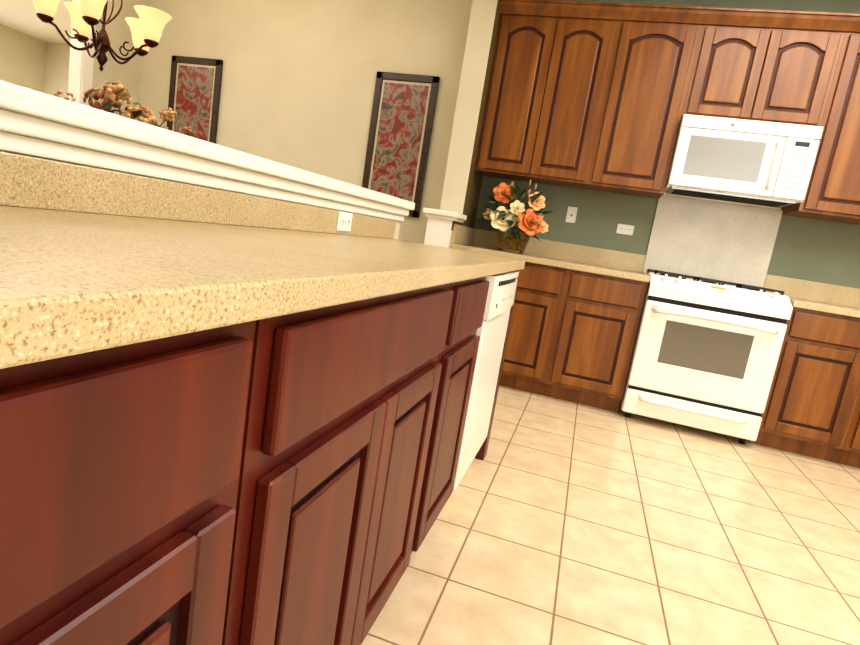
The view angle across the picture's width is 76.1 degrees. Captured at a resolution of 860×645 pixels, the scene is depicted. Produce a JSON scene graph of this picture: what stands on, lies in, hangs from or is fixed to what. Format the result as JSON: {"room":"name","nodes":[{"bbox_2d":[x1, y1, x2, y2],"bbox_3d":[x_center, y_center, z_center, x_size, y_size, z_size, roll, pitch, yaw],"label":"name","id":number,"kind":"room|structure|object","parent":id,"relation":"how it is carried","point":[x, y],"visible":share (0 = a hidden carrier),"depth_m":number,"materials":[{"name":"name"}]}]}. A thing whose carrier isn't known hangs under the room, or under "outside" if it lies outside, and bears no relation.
{"room":"kitchen","nodes":[
{"label":"kitchen","id":0,"kind":"room"},
{"bbox_2d":[0,24,45,92],"bbox_3d":[-7.384,-2.521,5.084,0.120,2.900,8.100,12,10,15],"label":"wall","id":1,"kind":"structure","parent":0,"point":[22,59],"depth_m":8.29,"materials":[{"name":"beige paint"}]},
{"bbox_2d":[0,0,71,43],"bbox_3d":[-1.066,-2.706,3.114,13.020,0.080,8.220,12,10,15],"label":"ceiling","id":2,"kind":"structure","parent":0,"point":[20,15],"depth_m":7.44,"materials":[{"name":"beige paint"}]},
{"bbox_2d":[33,0,171,70],"bbox_3d":[-1.769,-2.085,3.057,0.706,1.330,0.683,12,10,15],"label":"chandelier","id":3,"kind":"object","parent":2,"relation":"hanging from","point":[147,27],"visible":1,"depth_m":3.08,"materials":[{"name":"brown metal"}]},
{"bbox_2d":[44,42,69,97],"bbox_3d":[-4.189,-2.556,8.318,4.480,2.900,0.120,12,10,15],"label":"wall","id":4,"kind":"structure","parent":0,"point":[57,59],"depth_m":8.56,"materials":[{"name":"beige paint"}]},
{"bbox_2d":[91,0,143,119],"bbox_3d":[-3.543,-1.485,2.593,0.120,2.900,5.300,12,10,15],"label":"wall","id":5,"kind":"structure","parent":0,"point":[118,30],"depth_m":4.77,"materials":[{"name":"beige paint"}]},
{"bbox_2d":[68,0,94,106],"bbox_3d":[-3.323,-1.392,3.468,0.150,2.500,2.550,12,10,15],"label":"column","id":6,"kind":"structure","parent":5,"relation":"attached to","point":[80,73],"depth_m":4.50,"materials":[{"name":"white paint"}]},
{"bbox_2d":[440,0,499,227],"bbox_3d":[0.264,-1.121,4.049,0.172,2.900,0.450,12,10,15],"label":"wall","id":7,"kind":"structure","parent":0,"point":[462,186],"depth_m":3.78,"materials":[{"name":"beige paint"}]},
{"bbox_2d":[136,0,859,288],"bbox_3d":[1.209,-0.976,4.084,8.540,2.900,0.120,12,10,15],"label":"wall","id":8,"kind":"structure","parent":0,"point":[298,81],"depth_m":4.44,"materials":[{"name":"beige paint"}]},
{"bbox_2d":[167,55,222,143],"bbox_3d":[-2.119,-1.800,4.897,0.520,1.060,0.029,12,10,15],"label":"framed picture","id":9,"kind":"object","parent":8,"relation":"attached to","point":[194,92],"visible":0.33,"depth_m":4.85,"materials":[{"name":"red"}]},
{"bbox_2d":[362,71,439,217],"bbox_3d":[-0.255,-1.416,4.388,0.520,1.080,0.029,12,10,15],"label":"framed picture","id":10,"kind":"object","parent":8,"relation":"attached to","point":[401,126],"visible":0.79,"depth_m":4.37,"materials":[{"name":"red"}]},
{"bbox_2d":[474,14,619,189],"bbox_3d":[0.815,-1.539,3.885,0.792,1.040,0.348,12,10,15],"label":"upper cabinet","id":11,"kind":"object","parent":8,"relation":"attached to","point":[547,88],"visible":1,"depth_m":3.72,"materials":[{"name":"brown wood"}]},
{"bbox_2d":[565,206,577,222],"bbox_3d":[1.051,-0.801,4.081,0.070,0.115,0.016,12,10,15],"label":"light switch","id":12,"kind":"object","parent":8,"relation":"attached to","point":[571,214],"visible":1,"depth_m":4.08,"materials":[{"name":"white plastic"}]},
{"bbox_2d":[616,224,633,234],"bbox_3d":[1.418,-0.675,3.990,0.115,0.070,0.008,12,10,15],"label":"electrical outlet","id":13,"kind":"object","parent":8,"relation":"attached to","point":[625,229],"visible":1,"depth_m":3.99,"materials":[{"name":"white plastic"}]},
{"bbox_2d":[587,21,701,198],"bbox_3d":[1.424,-1.414,3.719,0.492,1.040,0.348,12,10,15],"label":"upper cabinet","id":14,"kind":"object","parent":8,"relation":"attached to","point":[647,86],"visible":1,"depth_m":3.56,"materials":[{"name":"brown wood"}]},
{"bbox_2d":[642,195,782,286],"bbox_3d":[1.945,-0.499,3.848,0.784,0.678,0.018,12,10,15],"label":"backsplash","id":15,"kind":"structure","parent":8,"relation":"attached to","point":[729,242],"depth_m":3.82,"materials":[{"name":"stainless steel"}]},
{"bbox_2d":[681,25,845,125],"bbox_3d":[2.066,-1.530,3.513,0.783,0.545,0.348,12,10,15],"label":"upper cabinet","id":16,"kind":"object","parent":8,"relation":"attached to","point":[770,75],"visible":0.94,"depth_m":3.35,"materials":[{"name":"brown wood"}]},
{"bbox_2d":[663,114,823,209],"bbox_3d":[1.972,-1.029,3.547,0.776,0.458,0.449,12,10,15],"label":"microwave","id":17,"kind":"object","parent":16,"relation":"attached to","point":[761,164],"visible":1,"depth_m":3.38,"materials":[{"name":"white"}]},
{"bbox_2d":[782,32,859,224],"bbox_3d":[2.618,-1.167,3.393,0.462,1.040,0.348,12,10,15],"label":"upper cabinet","id":18,"kind":"object","parent":8,"relation":"attached to","point":[833,192],"visible":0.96,"depth_m":3.29,"materials":[{"name":"brown wood"}]},
{"bbox_2d":[360,385,859,644],"bbox_3d":[-1.530,0.186,3.603,13.020,0.060,8.220,12,10,15],"label":"floor","id":19,"kind":"structure","parent":0,"point":[560,522],"depth_m":1.98,"materials":[{"name":"beige tile"}]},
{"bbox_2d":[0,320,255,644],"bbox_3d":[-0.638,0.403,0.332,0.630,0.874,0.799,12,10,15],"label":"base cabinet","id":20,"kind":"object","parent":19,"relation":"on","point":[120,466],"visible":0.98,"depth_m":0.41,"materials":[{"name":"brown wood"}]},
{"bbox_2d":[0,80,414,239],"bbox_3d":[-0.876,0.116,1.115,0.435,1.100,3.630,12,10,15],"label":"ledge","id":21,"kind":"structure","parent":19,"relation":"on","point":[36,124],"depth_m":1.13,"materials":[{"name":"white"}]},
{"bbox_2d":[336,211,352,231],"bbox_3d":[-0.317,-0.375,2.049,0.008,0.070,0.115,12,10,15],"label":"outlet","id":22,"kind":"object","parent":21,"relation":"attached to","point":[344,222],"visible":1,"depth_m":2.04,"materials":[{"name":"white plastic"}]},
{"bbox_2d":[222,283,453,644],"bbox_3d":[-0.410,0.310,1.099,0.630,0.874,0.799,12,10,15],"label":"base cabinet","id":23,"kind":"object","parent":19,"relation":"on","point":[341,402],"visible":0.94,"depth_m":0.80,"materials":[{"name":"brown wood"}]},
{"bbox_2d":[0,151,524,368],"bbox_3d":[-0.374,-0.157,0.857,0.648,0.122,3.483,12,10,15],"label":"countertop","id":24,"kind":"structure","parent":23,"relation":"on","point":[93,259],"depth_m":0.67,"materials":[{"name":"stone"}]},
{"bbox_2d":[423,208,466,247],"bbox_3d":[0.020,-0.212,3.846,0.240,1.120,0.285,12,10,15],"label":"wall","id":25,"kind":"structure","parent":19,"relation":"on","point":[439,227],"depth_m":3.67,"materials":[{"name":"white paint"}]},
{"bbox_2d":[411,276,488,552],"bbox_3d":[-0.229,0.236,1.703,0.630,0.874,0.459,12,10,15],"label":"base cabinet","id":26,"kind":"object","parent":19,"relation":"on","point":[457,356],"visible":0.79,"depth_m":1.55,"materials":[{"name":"brown wood"}]},
{"bbox_2d":[453,271,518,489],"bbox_3d":[-0.059,0.181,2.208,0.634,0.868,0.592,12,10,15],"label":"dishwasher","id":27,"kind":"object","parent":19,"relation":"on","point":[491,331],"visible":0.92,"depth_m":2.00,"materials":[{"name":"white plastic"}]},
{"bbox_2d":[475,270,520,459],"bbox_3d":[0.022,0.135,2.543,0.632,0.874,0.084,12,10,15],"label":"peninsula end panel","id":28,"kind":"object","parent":19,"relation":"on","point":[481,453],"visible":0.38,"depth_m":2.47,"materials":[{"name":"brown wood"}]},
{"bbox_2d":[499,262,568,394],"bbox_3d":[0.535,-0.030,4.000,0.792,0.874,0.638,12,10,15],"label":"base cabinet","id":29,"kind":"object","parent":19,"relation":"on","point":[534,320],"visible":0.35,"depth_m":3.63,"materials":[{"name":"brown wood"}]},
{"bbox_2d":[450,224,649,281],"bbox_3d":[0.846,-0.490,3.841,1.284,0.169,0.658,12,10,15],"label":"countertop","id":30,"kind":"structure","parent":29,"relation":"on","point":[614,263],"depth_m":4.02,"materials":[{"name":"stone"}]},
{"bbox_2d":[474,180,551,253],"bbox_3d":[0.587,-0.760,3.889,0.578,0.519,0.391,12,10,15],"label":"flower arrangement","id":31,"kind":"object","parent":30,"relation":"on","point":[530,222],"visible":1,"depth_m":3.82,"materials":[{"name":"orange plant"}]},
{"bbox_2d":[544,269,647,411],"bbox_3d":[1.142,0.096,3.834,0.490,0.874,0.638,12,10,15],"label":"base cabinet","id":32,"kind":"object","parent":19,"relation":"on","point":[596,334],"visible":0.98,"depth_m":3.53,"materials":[{"name":"brown wood"}]},
{"bbox_2d":[620,269,792,443],"bbox_3d":[1.733,0.190,3.592,0.776,0.953,0.729,12,10,15],"label":"range","id":33,"kind":"object","parent":19,"relation":"on","point":[706,354],"visible":1,"depth_m":3.31,"materials":[{"name":"white enameled steel"},{"name":"glass"}]},
{"bbox_2d":[747,307,859,461],"bbox_3d":[2.338,0.343,3.507,0.460,0.874,0.638,12,10,15],"label":"base cabinet","id":34,"kind":"object","parent":19,"relation":"on","point":[812,401],"visible":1,"depth_m":3.21,"materials":[{"name":"brown wood"}]},
{"bbox_2d":[833,395,859,467],"bbox_3d":[2.937,0.466,3.344,0.804,0.874,0.638,12,10,15],"label":"base cabinet","id":35,"kind":"object","parent":19,"relation":"on","point":[849,454],"visible":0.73,"depth_m":3.20,"materials":[{"name":"brown wood"}]},
{"bbox_3d":[4.471,0.783,2.924,0.837,0.874,0.638,12,10,15],"label":"base cabinet","id":36,"kind":"object","parent":19,"relation":"on","visible":0},
{"bbox_2d":[763,274,859,317],"bbox_3d":[3.573,0.072,3.096,2.904,0.169,0.658,12,10,15],"label":"countertop","id":37,"kind":"structure","parent":36,"relation":"on","point":[825,297],"depth_m":3.66,"materials":[{"name":"stone"}]},
{"bbox_3d":[-2.012,-0.258,3.283,1.000,0.760,1.700,12,10,15],"label":"dining table","id":38,"kind":"object","parent":19,"relation":"on","visible":0},
{"bbox_2d":[54,81,195,137],"bbox_3d":[-1.726,-0.976,3.190,0.896,0.756,0.673,12,10,15],"label":"flower arrangement","id":39,"kind":"object","parent":38,"relation":"on","point":[109,94],"visible":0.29,"depth_m":3.09,"materials":[{"name":"brown plant"}]},
{"bbox_3d":[4.751,-0.727,2.810,0.837,1.040,0.348,12,10,15],"label":"upper cabinet","id":40,"kind":"object","parent":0,"visible":0},
{"bbox_2d":[500,0,859,32],"bbox_3d":[2.876,-1.674,3.232,4.975,0.078,0.390,12,10,15],"label":"crown molding","id":41,"kind":"structure","parent":40,"relation":"attached to","point":[798,20],"depth_m":3.41,"materials":[{"name":"brown wood"}]}
]}

